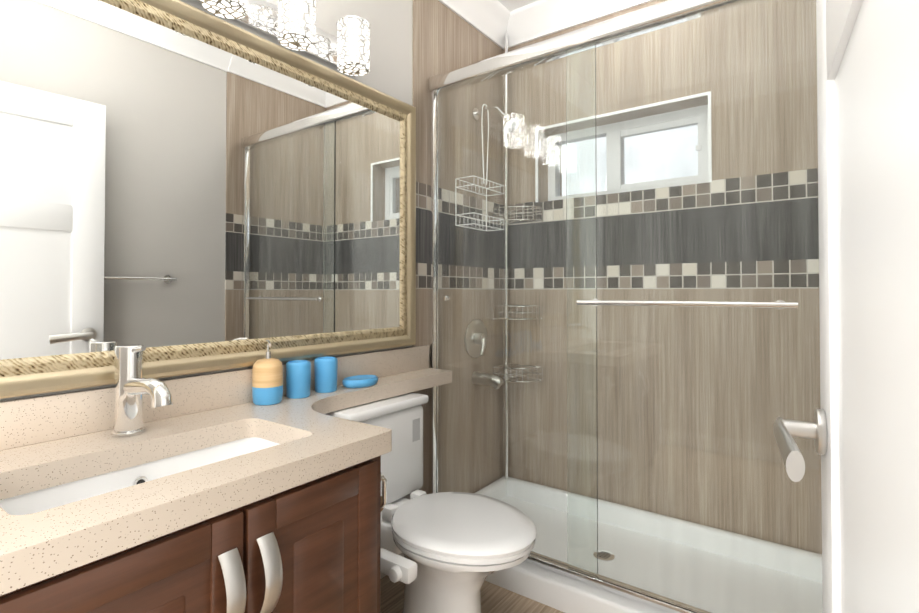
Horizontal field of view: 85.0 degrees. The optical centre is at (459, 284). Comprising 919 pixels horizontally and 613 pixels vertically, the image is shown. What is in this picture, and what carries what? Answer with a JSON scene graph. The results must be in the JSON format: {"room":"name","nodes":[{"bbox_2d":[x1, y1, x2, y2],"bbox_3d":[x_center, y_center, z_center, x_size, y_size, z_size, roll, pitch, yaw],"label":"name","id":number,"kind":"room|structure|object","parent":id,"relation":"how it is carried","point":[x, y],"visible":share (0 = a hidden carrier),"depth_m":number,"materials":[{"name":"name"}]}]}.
{"room":"bathroom","nodes":[
{"label":"bathroom","id":0,"kind":"room"},
{"bbox_2d":[0,0,502,578],"bbox_3d":[-0.590,-0.144,1.694,0.128,2.590,3.257,-1,-1,36],"label":"wall","id":1,"kind":"structure","parent":0,"point":[416,46],"depth_m":2.16,"materials":[{"name":"beige paint"}]},
{"bbox_2d":[0,0,415,398],"bbox_3d":[-0.636,-0.258,1.505,0.034,1.004,1.515,-1,-1,36],"label":"mirror","id":2,"kind":"object","parent":1,"relation":"attached to","point":[186,189],"visible":0.98,"depth_m":1.36,"materials":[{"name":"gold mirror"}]},
{"bbox_2d":[192,0,370,75],"bbox_3d":[-0.589,-0.828,1.470,0.162,0.156,0.900,-1,-1,36],"label":"sconce","id":3,"kind":"object","parent":1,"relation":"attached to","point":[289,24],"visible":1,"depth_m":1.56,"materials":[{"name":"white glass"}]},
{"bbox_2d":[438,0,519,49],"bbox_3d":[-0.554,-1.372,1.574,0.108,0.135,2.837,-1,-1,36],"label":"crown molding","id":4,"kind":"structure","parent":1,"relation":"attached to","point":[493,20],"depth_m":2.53,"materials":[{"name":"white paint"}]},
{"bbox_2d":[380,575,564,612],"bbox_3d":[0.067,1.194,1.198,1.750,0.100,3.257,-1,-1,36],"label":"floor","id":5,"kind":"structure","parent":0,"point":[496,598],"depth_m":1.82,"materials":[{"name":"brown wood"}]},
{"bbox_2d":[0,455,380,612],"bbox_3d":[-0.619,0.769,1.027,0.606,0.744,0.785,-1,-1,36],"label":"bathroom vanity","id":6,"kind":"object","parent":5,"relation":"on","point":[313,546],"visible":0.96,"depth_m":0.91,"materials":[{"name":"brown wood"}]},
{"bbox_2d":[0,345,451,595],"bbox_3d":[-0.394,0.399,1.370,0.574,0.295,1.635,-1,-1,36],"label":"countertop","id":7,"kind":"structure","parent":6,"relation":"on","point":[80,485],"depth_m":1.07,"materials":[{"name":"stone"}]},
{"bbox_2d":[112,344,172,436],"bbox_3d":[-0.714,0.243,1.133,0.224,0.208,0.066,-1,-1,36],"label":"faucet","id":8,"kind":"object","parent":7,"relation":"on","point":[132,385],"visible":1,"depth_m":1.15,"materials":[{"name":"silver metal"}]},
{"bbox_2d":[252,340,282,404],"bbox_3d":[-0.574,0.259,1.500,0.086,0.188,0.086,-1,-1,36],"label":"soap dispenser","id":9,"kind":"object","parent":7,"relation":"on","point":[267,379],"visible":1,"depth_m":1.47,"materials":[{"name":"blue ceramic"}]},
{"bbox_2d":[286,360,310,398],"bbox_3d":[-0.511,0.298,1.589,0.076,0.111,0.076,-1,-1,36],"label":"tumbler","id":10,"kind":"object","parent":7,"relation":"on","point":[298,376],"visible":1,"depth_m":1.56,"materials":[{"name":"blue ceramic"}]},
{"bbox_2d":[314,357,337,392],"bbox_3d":[-0.447,0.300,1.678,0.076,0.111,0.076,-1,-1,36],"label":"tumbler","id":11,"kind":"object","parent":7,"relation":"on","point":[325,370],"visible":1,"depth_m":1.65,"materials":[{"name":"blue ceramic"}]},
{"bbox_2d":[342,375,377,387],"bbox_3d":[-0.351,0.343,1.777,0.100,0.028,0.144,-1,-1,36],"label":"soap dish","id":12,"kind":"object","parent":7,"relation":"on","point":[359,381],"visible":1,"depth_m":1.74,"materials":[{"name":"blue ceramic"}]},
{"bbox_2d":[381,475,386,511],"bbox_3d":[-0.234,0.515,1.275,0.145,0.121,0.061,-1,-1,36],"label":"paper holder","id":13,"kind":"object","parent":6,"relation":"attached to","point":[384,492],"visible":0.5,"depth_m":1.25,"materials":[{"name":"silver metal"}]},
{"bbox_2d":[325,393,536,612],"bbox_3d":[-0.113,0.780,1.600,0.731,0.740,0.463,-1,-1,36],"label":"toilet","id":14,"kind":"object","parent":5,"relation":"on","point":[456,549],"visible":0.79,"depth_m":1.53,"materials":[{"name":"white ceramic"}]},
{"bbox_2d":[485,561,668,612],"bbox_3d":[0.641,1.094,1.994,1.490,0.162,0.693,-1,-1,36],"label":"shower base","id":15,"kind":"object","parent":5,"relation":"on","point":[558,591],"visible":0.02,"depth_m":1.78,"materials":[{"name":"white ceramic"}]},
{"bbox_2d":[428,0,822,612],"bbox_3d":[0.469,0.067,1.772,1.490,1.980,0.113,-1,-1,36],"label":"shower enclosure","id":16,"kind":"object","parent":15,"relation":"on","point":[624,293],"visible":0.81,"depth_m":1.68,"materials":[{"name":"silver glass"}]},
{"bbox_2d":[498,0,537,10],"bbox_3d":[0.067,-1.496,1.238,1.750,0.100,3.257,-1,-1,36],"label":"ceiling","id":17,"kind":"structure","parent":0,"point":[510,5],"depth_m":2.54,"materials":[{"name":"white paint"}]},
{"bbox_2d":[503,0,666,52],"bbox_3d":[0.933,-0.134,2.416,1.494,2.590,0.300,-1,-1,36],"label":"wall","id":18,"kind":"structure","parent":0,"point":[632,9],"depth_m":2.46,"materials":[{"name":"white paint"}]},
{"bbox_2d":[510,0,653,43],"bbox_3d":[0.825,-1.362,2.266,1.290,0.135,0.100,-1,-1,36],"label":"crown molding","id":19,"kind":"structure","parent":18,"relation":"attached to","point":[540,18],"depth_m":2.51,"materials":[{"name":"white paint"}]},
{"bbox_3d":[0.724,-0.158,0.743,0.128,2.590,3.257,-1,-1,36],"label":"wall","id":20,"kind":"structure","parent":0,"visible":0},
{"bbox_2d":[773,0,918,612],"bbox_3d":[0.350,0.115,0.454,0.154,2.020,0.760,-1,-1,36],"label":"door","id":21,"kind":"structure","parent":20,"relation":"in","point":[862,430],"depth_m":0.47,"materials":[{"name":"white paint"}]}
]}

